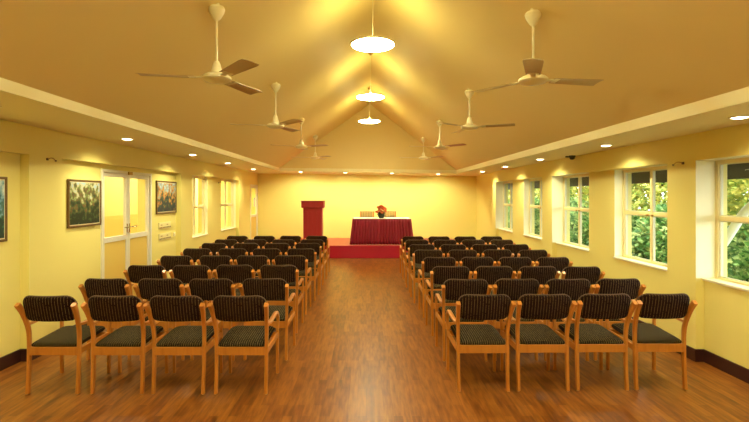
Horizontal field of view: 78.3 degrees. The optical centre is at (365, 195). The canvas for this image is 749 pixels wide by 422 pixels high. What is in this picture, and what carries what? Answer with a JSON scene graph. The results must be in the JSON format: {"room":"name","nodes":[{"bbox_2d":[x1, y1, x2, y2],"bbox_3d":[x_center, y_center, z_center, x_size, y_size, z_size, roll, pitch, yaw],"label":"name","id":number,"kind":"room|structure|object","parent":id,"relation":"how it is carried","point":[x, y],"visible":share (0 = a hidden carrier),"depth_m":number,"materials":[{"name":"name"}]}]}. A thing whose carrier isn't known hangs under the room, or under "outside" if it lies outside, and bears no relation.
{"room":"assembly hall","nodes":[
{"label":"assembly hall","id":0,"kind":"room"},
{"bbox_2d":[0,120,257,356],"bbox_3d":[-3.570,0.480,5.800,0.300,2.390,17.600,0,0,0],"label":"wall","id":1,"kind":"structure","parent":0,"point":[41,256],"depth_m":5.34,"materials":[{"name":"paint"}]},
{"bbox_2d":[0,177,7,241],"bbox_3d":[-3.498,0.128,4.117,0.025,0.625,0.715,0,0,0],"label":"framed painting","id":2,"kind":"object","parent":1,"relation":"attached to","point":[3,180],"visible":1,"depth_m":4.43,"materials":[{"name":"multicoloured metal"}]},
{"bbox_2d":[0,319,86,370],"bbox_3d":[-3.458,1.613,5.800,0.105,0.125,17.600,0,0,0],"label":"baseboard","id":3,"kind":"structure","parent":1,"relation":"attached to","point":[20,355],"depth_m":4.59,"materials":[{"name":"brown wood"}]},
{"bbox_2d":[67,179,100,227],"bbox_3d":[-3.498,0.090,5.725,0.025,0.580,0.670,0,0,0],"label":"framed painting","id":4,"kind":"object","parent":1,"relation":"attached to","point":[83,196],"visible":1,"depth_m":5.68,"materials":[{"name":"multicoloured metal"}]},
{"bbox_2d":[100,169,151,296],"bbox_3d":[-3.510,0.657,6.785,0.110,2.035,1.410,0,0,0],"label":"door","id":5,"kind":"structure","parent":1,"relation":"in","point":[117,253],"depth_m":6.73,"materials":[{"name":"white wood"}]},
{"bbox_2d":[156,180,176,213],"bbox_3d":[-3.498,0.022,8.070,0.025,0.565,0.800,0,0,0],"label":"framed painting","id":6,"kind":"object","parent":1,"relation":"attached to","point":[166,191],"visible":1,"depth_m":8.05,"materials":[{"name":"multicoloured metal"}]},
{"bbox_2d":[192,175,207,237],"bbox_3d":[-3.560,0.216,9.625,0.140,1.278,1.130,0,0,0],"label":"window","id":7,"kind":"structure","parent":1,"relation":"in","point":[204,206],"depth_m":10.15,"materials":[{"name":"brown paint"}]},
{"bbox_2d":[221,179,235,230],"bbox_3d":[-3.560,0.216,11.760,0.140,1.278,1.260,0,0,0],"label":"window","id":8,"kind":"structure","parent":1,"relation":"in","point":[232,204],"depth_m":12.34,"materials":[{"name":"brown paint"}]},
{"bbox_2d":[250,184,257,238],"bbox_3d":[-3.440,0.665,14.040,0.070,2.020,0.880,0,0,0],"label":"door","id":9,"kind":"structure","parent":1,"relation":"in","point":[253,218],"depth_m":14.16,"materials":[{"name":"white wood"}]},
{"bbox_2d":[105,177,197,216],"bbox_3d":[-5.500,-0.450,7.000,0.200,1.750,20.000,0,0,0],"label":"wall","id":10,"kind":"structure","parent":0,"point":[113,185],"depth_m":10.04,"materials":[{"name":"yellow paint"}]},
{"bbox_2d":[105,209,197,236],"bbox_3d":[-5.490,1.100,7.000,0.220,1.350,20.000,0,0,0],"label":"dado","id":11,"kind":"object","parent":10,"relation":"attached to","point":[113,224],"depth_m":10.04,"materials":[{"name":"yellow"}]},
{"bbox_2d":[221,181,227,227],"bbox_3d":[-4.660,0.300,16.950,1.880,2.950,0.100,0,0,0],"label":"window pane","id":12,"kind":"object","parent":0,"point":[222,185],"depth_m":16.90,"materials":[{"name":"yellow"}]},
{"bbox_2d":[258,173,475,238],"bbox_3d":[0.000,0.425,14.700,7.800,2.700,0.200,0,0,0],"label":"wall","id":13,"kind":"structure","parent":0,"point":[435,205],"depth_m":14.60,"materials":[{"name":"paint"}]},
{"bbox_2d":[280,104,454,169],"bbox_3d":[0.000,-1.800,13.190,7.200,2.150,0.160,0,0,0],"label":"wall","id":14,"kind":"structure","parent":0,"point":[353,144],"depth_m":13.11,"materials":[{"name":"paint"}]},
{"bbox_2d":[0,0,748,169],"bbox_3d":[0.052,-1.780,5.010,5.836,2.090,16.220,0,0,0],"label":"ceiling","id":15,"kind":"structure","parent":0,"point":[650,57],"depth_m":4.72,"materials":[{"name":"paint"}]},
{"bbox_2d":[0,77,278,170],"bbox_3d":[-3.183,-0.882,4.985,1.434,0.335,16.170,0,0,0],"label":"soffit","id":16,"kind":"structure","parent":15,"relation":"attached to","point":[21,104],"depth_m":4.80,"materials":[{"name":"paint"}]},
{"bbox_2d":[137,3,261,94],"bbox_3d":[-1.365,-1.317,3.998,1.098,0.704,1.140,0,0,0],"label":"ceiling fan","id":17,"kind":"object","parent":15,"relation":"hanging from","point":[217,75],"visible":0.98,"depth_m":3.90,"materials":[{"name":"beige metal"}]},
{"bbox_2d":[231,82,302,131],"bbox_3d":[-1.387,-1.310,6.664,1.091,0.691,1.144,0,0,0],"label":"ceiling fan","id":18,"kind":"object","parent":15,"relation":"hanging from","point":[275,124],"visible":0.97,"depth_m":6.56,"materials":[{"name":"beige metal"}]},
{"bbox_2d":[278,117,327,149],"bbox_3d":[-1.330,-1.300,9.577,1.161,0.670,1.006,0,0,0],"label":"ceiling fan","id":19,"kind":"object","parent":15,"relation":"hanging from","point":[301,145],"visible":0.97,"depth_m":9.39,"materials":[{"name":"beige metal"}]},
{"bbox_2d":[249,168,484,175],"bbox_3d":[0.000,-0.730,13.835,7.800,0.190,1.530,0,0,0],"label":"soffit","id":20,"kind":"structure","parent":15,"relation":"attached to","point":[281,170],"depth_m":13.07,"materials":[{"name":"paint"}]},
{"bbox_2d":[356,52,384,100],"bbox_3d":[0.080,-2.197,8.300,0.536,0.896,0.536,0,0,0],"label":"pendant lamp","id":21,"kind":"object","parent":15,"relation":"hanging from","point":[370,96],"visible":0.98,"depth_m":8.22,"materials":[{"name":"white glass"}]},
{"bbox_2d":[357,94,383,100],"bbox_3d":[0.080,-1.765,8.300,0.500,0.032,0.500,0,0,0],"label":"diffuser","id":22,"kind":"object","parent":21,"relation":"attached to","point":[369,97],"depth_m":8.19,"materials":[{"name":"white glass"}]},
{"bbox_2d":[350,36,394,51],"bbox_3d":[0.080,-2.197,5.430,0.536,0.896,0.536,0,0,0],"label":"pendant lamp","id":23,"kind":"object","parent":15,"relation":"hanging from","point":[365,43],"visible":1,"depth_m":5.33,"materials":[{"name":"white glass"}]},
{"bbox_2d":[400,137,442,159],"bbox_3d":[1.423,-1.267,12.144,1.091,0.624,1.144,0,0,0],"label":"ceiling fan","id":24,"kind":"object","parent":15,"relation":"hanging from","point":[423,157],"visible":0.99,"depth_m":12.04,"materials":[{"name":"beige metal"}]},
{"bbox_2d":[411,120,465,149],"bbox_3d":[1.420,-1.268,9.454,1.091,0.627,1.144,0,0,0],"label":"ceiling fan","id":25,"kind":"object","parent":15,"relation":"hanging from","point":[439,145],"visible":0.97,"depth_m":9.34,"materials":[{"name":"beige metal"}]},
{"bbox_2d":[438,88,514,132],"bbox_3d":[1.542,-1.268,6.795,1.150,0.627,1.076,0,0,0],"label":"ceiling fan","id":26,"kind":"object","parent":15,"relation":"hanging from","point":[469,126],"visible":0.98,"depth_m":6.63,"materials":[{"name":"beige metal"}]},
{"bbox_2d":[471,8,602,92],"bbox_3d":[1.530,-1.293,3.926,1.091,0.676,1.144,0,0,0],"label":"ceiling fan","id":27,"kind":"object","parent":15,"relation":"hanging from","point":[533,66],"visible":0.98,"depth_m":3.94,"materials":[{"name":"beige metal"}]},
{"bbox_2d":[456,87,748,173],"bbox_3d":[3.235,-0.810,4.985,1.330,0.350,16.170,0,0,0],"label":"soffit","id":28,"kind":"structure","parent":15,"relation":"attached to","point":[712,113],"depth_m":4.54,"materials":[{"name":"paint"}]},
{"bbox_2d":[0,258,748,421],"bbox_3d":[-0.025,1.735,5.800,7.550,0.120,17.800,0,0,0],"label":"floor","id":29,"kind":"structure","parent":0,"point":[363,351],"depth_m":4.13,"materials":[{"name":"brown wood"}]},
{"bbox_2d":[14,295,110,394],"bbox_3d":[-2.650,1.251,4.072,0.498,0.848,0.578,0,0,0],"label":"wooden armchair","id":30,"kind":"object","parent":29,"relation":"on","point":[66,340],"visible":0.85,"depth_m":3.89,"materials":[{"name":"fabric"}]},
{"bbox_2d":[78,278,151,360],"bbox_3d":[-2.622,1.251,4.870,0.498,0.848,0.578,0,0,0],"label":"wooden armchair","id":31,"kind":"object","parent":29,"relation":"on","point":[93,286],"visible":0.35,"depth_m":4.62,"materials":[{"name":"brown wood"}]},
{"bbox_2d":[80,295,168,394],"bbox_3d":[-2.104,1.251,4.072,0.498,0.848,0.578,0,0,0],"label":"wooden armchair","id":32,"kind":"object","parent":29,"relation":"on","point":[126,340],"visible":0.87,"depth_m":3.89,"materials":[{"name":"brown wood"}]},
{"bbox_2d":[123,265,166,331],"bbox_3d":[-2.648,1.251,5.764,0.498,0.848,0.578,0,0,0],"label":"wooden armchair","id":33,"kind":"object","parent":29,"relation":"on","point":[135,273],"visible":0.24,"depth_m":5.51,"materials":[{"name":"brown wood"}]},
{"bbox_2d":[133,278,190,360],"bbox_3d":[-2.078,1.251,4.869,0.498,0.848,0.578,0,0,0],"label":"wooden armchair","id":34,"kind":"object","parent":29,"relation":"on","point":[148,288],"visible":0.3,"depth_m":4.62,"materials":[{"name":"brown wood"}]},
{"bbox_2d":[156,255,193,291],"bbox_3d":[-2.649,1.251,6.645,0.498,0.848,0.578,0,0,0],"label":"wooden armchair","id":35,"kind":"object","parent":29,"relation":"on","point":[168,262],"visible":0.2,"depth_m":6.39,"materials":[{"name":"brown wood"}]},
{"bbox_2d":[143,295,223,394],"bbox_3d":[-1.588,1.251,4.072,0.498,0.848,0.578,0,0,0],"label":"wooden armchair","id":36,"kind":"object","parent":29,"relation":"on","point":[181,340],"visible":0.85,"depth_m":3.89,"materials":[{"name":"brown wood"}]},
{"bbox_2d":[169,265,212,323],"bbox_3d":[-2.105,1.251,5.768,0.498,0.848,0.578,0,0,0],"label":"wooden armchair","id":37,"kind":"object","parent":29,"relation":"on","point":[185,273],"visible":0.24,"depth_m":5.51,"materials":[{"name":"brown wood"}]},
{"bbox_2d":[180,248,213,292],"bbox_3d":[-2.682,1.251,7.525,0.498,0.848,0.578,0,0,0],"label":"wooden armchair","id":38,"kind":"object","parent":29,"relation":"on","point":[194,253],"visible":0.12,"depth_m":7.27,"materials":[{"name":"brown wood"}]},
{"bbox_2d":[184,278,240,360],"bbox_3d":[-1.561,1.251,4.861,0.498,0.848,0.578,0,0,0],"label":"wooden armchair","id":39,"kind":"object","parent":29,"relation":"on","point":[206,289],"visible":0.44,"depth_m":4.62,"materials":[{"name":"brown wood"}]},
{"bbox_2d":[199,243,233,264],"bbox_3d":[-2.683,1.251,8.349,0.498,0.848,0.578,0,0,0],"label":"wooden armchair","id":40,"kind":"object","parent":29,"relation":"on","point":[214,247],"visible":0.14,"depth_m":8.09,"materials":[{"name":"brown wood"}]},
{"bbox_2d":[196,255,240,288],"bbox_3d":[-2.107,1.251,6.670,0.498,0.848,0.578,0,0,0],"label":"wooden armchair","id":41,"kind":"object","parent":29,"relation":"on","point":[212,261],"visible":0.18,"depth_m":6.42,"materials":[{"name":"brown wood"}]},
{"bbox_2d":[213,239,238,263],"bbox_3d":[-2.679,1.251,9.039,0.498,0.848,0.578,0,0,0],"label":"wooden armchair","id":42,"kind":"object","parent":29,"relation":"on","point":[229,242],"visible":0.14,"depth_m":8.78,"materials":[{"name":"brown wood"}]},
{"bbox_2d":[216,248,247,261],"bbox_3d":[-2.117,1.251,7.532,0.498,0.848,0.578,0,0,0],"label":"wooden armchair","id":43,"kind":"object","parent":29,"relation":"on","point":[233,253],"visible":0.12,"depth_m":7.27,"materials":[{"name":"brown wood"}]},
{"bbox_2d":[213,265,254,331],"bbox_3d":[-1.588,1.251,5.795,0.498,0.848,0.578,0,0,0],"label":"wooden armchair","id":44,"kind":"object","parent":29,"relation":"on","point":[236,273],"visible":0.2,"depth_m":5.54,"materials":[{"name":"brown wood"}]},
{"bbox_2d":[207,295,279,394],"bbox_3d":[-1.058,1.251,4.072,0.498,0.848,0.578,0,0,0],"label":"wooden armchair","id":45,"kind":"object","parent":29,"relation":"on","point":[239,340],"visible":1,"depth_m":3.89,"materials":[{"name":"brown wood"}]},
{"bbox_2d":[231,243,259,284],"bbox_3d":[-2.119,1.251,8.357,0.498,0.848,0.578,0,0,0],"label":"wooden armchair","id":46,"kind":"object","parent":29,"relation":"on","point":[249,247],"visible":0.13,"depth_m":8.10,"materials":[{"name":"brown wood"}]},
{"bbox_2d":[234,255,269,288],"bbox_3d":[-1.589,1.251,6.666,0.498,0.848,0.578,0,0,0],"label":"wooden armchair","id":47,"kind":"object","parent":29,"relation":"on","point":[256,261],"visible":0.19,"depth_m":6.41,"materials":[{"name":"brown wood"}]},
{"bbox_2d":[242,239,267,248],"bbox_3d":[-2.120,1.251,9.038,0.498,0.848,0.578,0,0,0],"label":"wooden armchair","id":48,"kind":"object","parent":29,"relation":"on","point":[261,242],"visible":0.08,"depth_m":8.78,"materials":[{"name":"brown wood"}]},
{"bbox_2d":[250,248,281,276],"bbox_3d":[-1.572,1.251,7.507,0.498,0.848,0.578,0,0,0],"label":"wooden armchair","id":49,"kind":"object","parent":29,"relation":"on","point":[272,253],"visible":0.16,"depth_m":7.25,"materials":[{"name":"brown wood"}]},
{"bbox_2d":[238,278,295,360],"bbox_3d":[-1.025,1.251,4.875,0.498,0.848,0.578,0,0,0],"label":"wooden armchair","id":50,"kind":"object","parent":29,"relation":"on","point":[271,288],"visible":0.65,"depth_m":4.65,"materials":[{"name":"brown wood"}]},
{"bbox_2d":[262,243,290,264],"bbox_3d":[-1.574,1.251,8.346,0.498,0.848,0.578,0,0,0],"label":"wooden armchair","id":51,"kind":"object","parent":29,"relation":"on","point":[283,247],"visible":0.14,"depth_m":8.09,"materials":[{"name":"brown wood"}]},
{"bbox_2d":[257,265,303,333],"bbox_3d":[-1.057,1.251,5.788,0.498,0.848,0.578,0,0,0],"label":"wooden armchair","id":52,"kind":"object","parent":29,"relation":"on","point":[289,273],"visible":0.58,"depth_m":5.56,"materials":[{"name":"brown wood"}]},
{"bbox_2d":[271,239,296,247],"bbox_3d":[-1.573,1.251,9.024,0.498,0.848,0.578,0,0,0],"label":"wooden armchair","id":53,"kind":"object","parent":29,"relation":"on","point":[290,242],"visible":0.11,"depth_m":8.77,"materials":[{"name":"brown wood"}]},
{"bbox_2d":[272,255,311,314],"bbox_3d":[-1.060,1.251,6.674,0.498,0.848,0.578,0,0,0],"label":"wooden armchair","id":54,"kind":"object","parent":29,"relation":"on","point":[300,261],"visible":0.52,"depth_m":6.44,"materials":[{"name":"brown wood"}]},
{"bbox_2d":[285,248,318,300],"bbox_3d":[-1.028,1.251,7.508,0.498,0.848,0.578,0,0,0],"label":"wooden armchair","id":55,"kind":"object","parent":29,"relation":"on","point":[310,254],"visible":0.53,"depth_m":7.29,"materials":[{"name":"brown wood"}]},
{"bbox_2d":[293,243,323,289],"bbox_3d":[-1.031,1.251,8.356,0.498,0.848,0.578,0,0,0],"label":"wooden armchair","id":56,"kind":"object","parent":29,"relation":"on","point":[315,246],"visible":0.48,"depth_m":8.14,"materials":[{"name":"brown wood"}]},
{"bbox_2d":[299,239,326,281],"bbox_3d":[-1.029,1.251,9.013,0.498,0.848,0.578,0,0,0],"label":"wooden armchair","id":57,"kind":"object","parent":29,"relation":"on","point":[319,241],"visible":0.41,"depth_m":8.80,"materials":[{"name":"brown wood"}]},
{"bbox_2d":[305,236,329,275],"bbox_3d":[-1.031,1.251,9.834,0.498,0.848,0.578,0,0,0],"label":"wooden armchair","id":58,"kind":"object","parent":29,"relation":"on","point":[324,238],"visible":0.39,"depth_m":9.62,"materials":[{"name":"brown wood"}]},
{"bbox_2d":[302,238,452,257],"bbox_3d":[-0.025,1.505,13.482,5.450,0.340,2.225,0,0,0],"label":"stage","id":59,"kind":"object","parent":29,"relation":"on","point":[339,247],"visible":0.16,"depth_m":12.37,"materials":[{"name":"red carpet"}]},
{"bbox_2d":[301,201,324,238],"bbox_3d":[-1.520,0.735,13.294,0.670,1.200,0.512,0,0,0],"label":"lectern","id":60,"kind":"object","parent":59,"relation":"on","point":[312,210],"visible":0.71,"depth_m":13.09,"materials":[{"name":"red wood"}]},
{"bbox_3d":[0.440,0.985,13.030,1.560,0.700,0.660,0,0,0],"label":"table","id":61,"kind":"object","parent":59,"relation":"on","visible":0},
{"bbox_2d":[350,219,412,243],"bbox_3d":[0.440,0.980,13.007,1.782,0.695,0.836,0,0,0],"label":"table skirt","id":62,"kind":"object","parent":61,"relation":"attached to","point":[363,231],"visible":0.91,"depth_m":12.64,"materials":[{"name":"red fabric"}]},
{"bbox_2d":[353,217,410,218],"bbox_3d":[0.440,0.626,13.030,1.596,0.012,0.696,0,0,0],"label":"tablecloth","id":63,"kind":"object","parent":61,"relation":"on","point":[354,217],"visible":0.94,"depth_m":12.69,"materials":[{"name":"white fabric"}]},
{"bbox_2d":[399,236,424,272],"bbox_3d":[0.966,1.251,9.715,0.498,0.848,0.578,0,0,0],"label":"wooden armchair","id":64,"kind":"object","parent":29,"relation":"on","point":[404,238],"visible":0.41,"depth_m":9.47,"materials":[{"name":"brown wood"}]},
{"bbox_2d":[402,240,429,283],"bbox_3d":[0.968,1.251,8.980,0.498,0.848,0.578,0,0,0],"label":"wooden armchair","id":65,"kind":"object","parent":29,"relation":"on","point":[407,243],"visible":0.48,"depth_m":8.77,"materials":[{"name":"brown wood"}]},
{"bbox_2d":[405,244,436,292],"bbox_3d":[0.963,1.251,8.143,0.498,0.848,0.578,0,0,0],"label":"wooden armchair","id":66,"kind":"object","parent":29,"relation":"on","point":[412,248],"visible":0.5,"depth_m":7.91,"materials":[{"name":"brown wood"}]},
{"bbox_2d":[410,250,444,303],"bbox_3d":[0.966,1.251,7.348,0.498,0.848,0.578,0,0,0],"label":"wooden armchair","id":67,"kind":"object","parent":29,"relation":"on","point":[418,255],"visible":0.49,"depth_m":7.13,"materials":[{"name":"brown wood"}]},
{"bbox_2d":[418,257,458,317],"bbox_3d":[1.003,1.251,6.495,0.498,0.848,0.578,0,0,0],"label":"wooden armchair","id":68,"kind":"object","parent":29,"relation":"on","point":[428,263],"visible":0.52,"depth_m":6.27,"materials":[{"name":"brown wood"}]},
{"bbox_2d":[432,240,458,249],"bbox_3d":[1.499,1.251,8.959,0.498,0.848,0.578,0,0,0],"label":"wooden armchair","id":69,"kind":"object","parent":29,"relation":"on","point":[437,243],"visible":0.12,"depth_m":8.70,"materials":[{"name":"brown wood"}]},
{"bbox_2d":[425,266,472,336],"bbox_3d":[1.005,1.251,5.677,0.498,0.848,0.578,0,0,0],"label":"wooden armchair","id":70,"kind":"object","parent":29,"relation":"on","point":[439,274],"visible":0.59,"depth_m":5.45,"materials":[{"name":"brown wood"}]},
{"bbox_2d":[439,244,467,265],"bbox_3d":[1.497,1.251,8.133,0.498,0.848,0.578,0,0,0],"label":"wooden armchair","id":71,"kind":"object","parent":29,"relation":"on","point":[445,248],"visible":0.12,"depth_m":7.88,"materials":[{"name":"brown wood"}]},
{"bbox_2d":[435,279,491,361],"bbox_3d":[1.004,1.251,4.842,0.498,0.848,0.578,0,0,0],"label":"wooden armchair","id":72,"kind":"object","parent":29,"relation":"on","point":[452,289],"visible":0.59,"depth_m":4.62,"materials":[{"name":"brown wood"}]},
{"bbox_2d":[447,249,479,278],"bbox_3d":[1.500,1.251,7.357,0.498,0.848,0.578,0,0,0],"label":"wooden armchair","id":73,"kind":"object","parent":29,"relation":"on","point":[458,255],"visible":0.15,"depth_m":7.10,"materials":[{"name":"brown wood"}]},
{"bbox_2d":[460,240,486,249],"bbox_3d":[2.041,1.251,8.983,0.498,0.848,0.578,0,0,0],"label":"wooden armchair","id":74,"kind":"object","parent":29,"relation":"on","point":[468,243],"visible":0.08,"depth_m":8.72,"materials":[{"name":"brown wood"}]},
{"bbox_2d":[459,257,496,289],"bbox_3d":[1.521,1.251,6.506,0.498,0.848,0.578,0,0,0],"label":"wooden armchair","id":75,"kind":"object","parent":29,"relation":"on","point":[472,263],"visible":0.14,"depth_m":6.25,"materials":[{"name":"brown wood"}]},
{"bbox_2d":[446,294,515,391],"bbox_3d":[1.004,1.251,4.122,0.498,0.848,0.578,0,0,0],"label":"wooden armchair","id":76,"kind":"object","parent":29,"relation":"on","point":[470,338],"visible":1,"depth_m":3.94,"materials":[{"name":"brown wood"}]},
{"bbox_2d":[470,244,499,273],"bbox_3d":[2.040,1.251,8.138,0.498,0.848,0.578,0,0,0],"label":"wooden armchair","id":77,"kind":"object","parent":29,"relation":"on","point":[479,248],"visible":0.13,"depth_m":7.88,"materials":[{"name":"brown wood"}]},
{"bbox_2d":[473,266,515,335],"bbox_3d":[1.519,1.251,5.688,0.498,0.848,0.578,0,0,0],"label":"wooden armchair","id":78,"kind":"object","parent":29,"relation":"on","point":[491,274],"visible":0.2,"depth_m":5.43,"materials":[{"name":"brown wood"}]},
{"bbox_2d":[482,249,513,261],"bbox_3d":[2.042,1.251,7.382,0.498,0.848,0.578,0,0,0],"label":"wooden armchair","id":79,"kind":"object","parent":29,"relation":"on","point":[495,254],"visible":0.16,"depth_m":7.12,"materials":[{"name":"brown wood"}]},
{"bbox_2d":[489,240,515,248],"bbox_3d":[2.582,1.251,8.985,0.498,0.848,0.578,0,0,0],"label":"wooden armchair","id":80,"kind":"object","parent":29,"relation":"on","point":[500,243],"visible":0.11,"depth_m":8.72,"materials":[{"name":"brown wood"}]},
{"bbox_2d":[487,278,543,360],"bbox_3d":[1.522,1.251,4.856,0.498,0.848,0.578,0,0,0],"label":"wooden armchair","id":81,"kind":"object","parent":29,"relation":"on","point":[514,288],"visible":0.3,"depth_m":4.61,"materials":[{"name":"brown wood"}]},
{"bbox_2d":[497,257,534,272],"bbox_3d":[2.035,1.251,6.498,0.498,0.848,0.578,0,0,0],"label":"wooden armchair","id":82,"kind":"object","parent":29,"relation":"on","point":[515,263],"visible":0.13,"depth_m":6.24,"materials":[{"name":"brown wood"}]},
{"bbox_2d":[502,244,530,256],"bbox_3d":[2.581,1.251,8.153,0.498,0.848,0.578,0,0,0],"label":"wooden armchair","id":83,"kind":"object","parent":29,"relation":"on","point":[514,248],"visible":0.13,"depth_m":7.89,"materials":[{"name":"brown wood"}]},
{"bbox_2d":[515,250,549,278],"bbox_3d":[2.586,1.251,7.346,0.498,0.848,0.578,0,0,0],"label":"wooden armchair","id":84,"kind":"object","parent":29,"relation":"on","point":[533,255],"visible":0.16,"depth_m":7.09,"materials":[{"name":"brown wood"}]},
{"bbox_2d":[512,266,560,329],"bbox_3d":[2.039,1.251,5.684,0.498,0.848,0.578,0,0,0],"label":"wooden armchair","id":85,"kind":"object","parent":29,"relation":"on","point":[542,274],"visible":0.27,"depth_m":5.43,"materials":[{"name":"brown wood"}]},
{"bbox_2d":[500,294,576,390],"bbox_3d":[1.522,1.251,4.134,0.498,0.848,0.578,0,0,0],"label":"wooden armchair","id":86,"kind":"object","parent":29,"relation":"on","point":[530,338],"visible":0.87,"depth_m":3.96,"materials":[{"name":"brown wood"}]},
{"bbox_2d":[535,257,572,293],"bbox_3d":[2.546,1.251,6.493,0.498,0.848,0.578,0,0,0],"label":"wooden armchair","id":87,"kind":"object","parent":29,"relation":"on","point":[559,263],"visible":0.2,"depth_m":6.24,"materials":[{"name":"brown wood"}]},
{"bbox_2d":[538,279,595,360],"bbox_3d":[2.034,1.251,4.849,0.498,0.848,0.578,0,0,0],"label":"wooden armchair","id":88,"kind":"object","parent":29,"relation":"on","point":[575,288],"visible":0.32,"depth_m":4.60,"materials":[{"name":"brown wood"}]},
{"bbox_2d":[561,266,604,302],"bbox_3d":[2.547,1.251,5.657,0.498,0.848,0.578,0,0,0],"label":"wooden armchair","id":89,"kind":"object","parent":29,"relation":"on","point":[593,274],"visible":0.22,"depth_m":5.40,"materials":[{"name":"brown wood"}]},
{"bbox_2d":[552,293,637,390],"bbox_3d":[2.036,1.251,4.146,0.498,0.848,0.578,0,0,0],"label":"wooden armchair","id":90,"kind":"object","parent":29,"relation":"on","point":[587,337],"visible":0.88,"depth_m":3.97,"materials":[{"name":"brown wood"}]},
{"bbox_2d":[572,278,645,360],"bbox_3d":[2.548,1.251,4.870,0.498,0.848,0.578,0,0,0],"label":"wooden armchair","id":91,"kind":"object","parent":29,"relation":"on","point":[630,286],"visible":0.27,"depth_m":4.62,"materials":[{"name":"brown wood"}]},
{"bbox_2d":[605,293,697,389],"bbox_3d":[2.549,1.251,4.158,0.498,0.848,0.578,0,0,0],"label":"wooden armchair","id":92,"kind":"object","parent":29,"relation":"on","point":[645,337],"visible":0.8,"depth_m":3.98,"materials":[{"name":"brown wood"}]},
{"bbox_2d":[476,123,748,368],"bbox_3d":[3.500,0.510,5.800,0.320,2.330,17.600,0,0,0],"label":"wall","id":93,"kind":"structure","parent":0,"point":[719,323],"depth_m":5.26,"materials":[{"name":"paint"}]},
{"bbox_2d":[496,181,512,232],"bbox_3d":[3.467,0.246,11.300,0.255,1.217,1.100,0,0,0],"label":"window","id":94,"kind":"structure","parent":93,"relation":"in","point":[501,204],"depth_m":11.85,"materials":[{"name":"white paint"}]},
{"bbox_2d":[523,177,541,239],"bbox_3d":[3.500,0.246,9.360,0.190,1.217,1.260,0,0,0],"label":"window","id":95,"kind":"structure","parent":93,"relation":"in","point":[528,206],"depth_m":9.94,"materials":[{"name":"white paint"}]},
{"bbox_2d":[552,172,588,251],"bbox_3d":[3.467,0.246,7.660,0.255,1.217,1.200,0,0,0],"label":"window","id":96,"kind":"structure","parent":93,"relation":"in","point":[559,182],"depth_m":8.23,"materials":[{"name":"white paint"}]},
{"bbox_2d":[508,163,748,188],"bbox_3d":[4.110,-0.477,7.000,0.980,0.535,22.000,0,0,0],"label":"eave","id":97,"kind":"object","parent":93,"relation":"attached to","point":[734,171],"visible":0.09,"depth_m":6.84},
{"bbox_2d":[613,164,666,270],"bbox_3d":[3.500,0.246,5.720,0.190,1.217,1.240,0,0,0],"label":"window","id":98,"kind":"structure","parent":93,"relation":"in","point":[622,212],"depth_m":6.22,"materials":[{"name":"white paint"}]},
{"bbox_2d":[632,317,748,383],"bbox_3d":[3.375,1.613,5.800,0.100,0.125,17.600,0,0,0],"label":"baseboard","id":99,"kind":"structure","parent":93,"relation":"attached to","point":[731,368],"depth_m":4.46,"materials":[{"name":"brown wood"}]},
{"bbox_2d":[696,155,748,291],"bbox_3d":[3.467,0.246,4.040,0.255,1.217,1.240,0,0,0],"label":"window","id":100,"kind":"structure","parent":93,"relation":"in","point":[710,217],"depth_m":4.66,"materials":[{"name":"white paint"}]},
{"label":"outside","id":101,"kind":"structure","parent":0,"visible":0},
{"bbox_3d":[16.830,1.950,17.500,26.340,0.150,55.000,0,0,0],"label":"floor","id":102,"kind":"structure","parent":101,"visible":0},
{"bbox_2d":[512,197,539,234],"bbox_3d":[5.731,1.175,15.628,1.749,2.332,2.254,0,0,0],"label":"shrub","id":103,"kind":"object","parent":102,"relation":"on","point":[537,202],"visible":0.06,"depth_m":15.00,"materials":[{"name":"green plant"}]},
{"bbox_2d":[538,197,587,240],"bbox_3d":[5.869,1.175,13.222,1.749,2.332,2.254,0,0,0],"label":"shrub","id":104,"kind":"object","parent":102,"relation":"on","point":[573,203],"visible":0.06,"depth_m":12.69,"materials":[{"name":"green plant"}]},
{"bbox_2d":[538,186,588,206],"bbox_3d":[8.153,-0.289,17.501,2.853,4.338,3.973,0,0,11],"label":"tree","id":105,"kind":"object","parent":102,"relation":"on","point":[585,189],"visible":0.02,"depth_m":16.17,"materials":[{"name":"green plant"}]},
{"bbox_2d":[570,202,640,245],"bbox_3d":[5.731,1.175,10.928,1.749,2.332,2.254,0,0,0],"label":"shrub","id":106,"kind":"object","parent":102,"relation":"on","point":[585,219],"visible":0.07,"depth_m":10.90,"materials":[{"name":"green plant"}]},
{"bbox_2d":[632,182,666,218],"bbox_3d":[8.247,-0.289,12.899,2.853,4.338,3.973,0,0,11],"label":"tree","id":107,"kind":"object","parent":102,"relation":"on","point":[640,192],"visible":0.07,"depth_m":12.14,"materials":[{"name":"green plant"}]},
{"bbox_2d":[632,201,728,263],"bbox_3d":[5.869,1.175,8.522,1.749,2.332,2.254,0,0,0],"label":"shrub","id":108,"kind":"object","parent":102,"relation":"on","point":[641,232],"visible":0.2,"depth_m":8.55,"materials":[{"name":"green plant"}]},
{"bbox_2d":[727,203,748,281],"bbox_3d":[5.731,1.175,6.228,1.749,2.332,2.254,0,0,0],"label":"shrub","id":109,"kind":"object","parent":102,"relation":"on","point":[738,248],"visible":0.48,"depth_m":6.44,"materials":[{"name":"green plant"}]},
{"bbox_2d":[727,179,748,234],"bbox_3d":[8.153,-0.289,8.701,2.853,4.338,3.973,0,0,11],"label":"tree","id":110,"kind":"object","parent":102,"relation":"on","point":[737,196],"visible":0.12,"depth_m":8.69,"materials":[{"name":"green plant"}]},
{"bbox_2d":[727,202,748,245],"bbox_3d":[4.500,0.811,5.519,0.100,2.169,2.451,0,0,0],"label":"curved pipe","id":111,"kind":"object","parent":102,"relation":"on","point":[733,228],"visible":0.16,"depth_m":5.58,"materials":[{"name":"white"}]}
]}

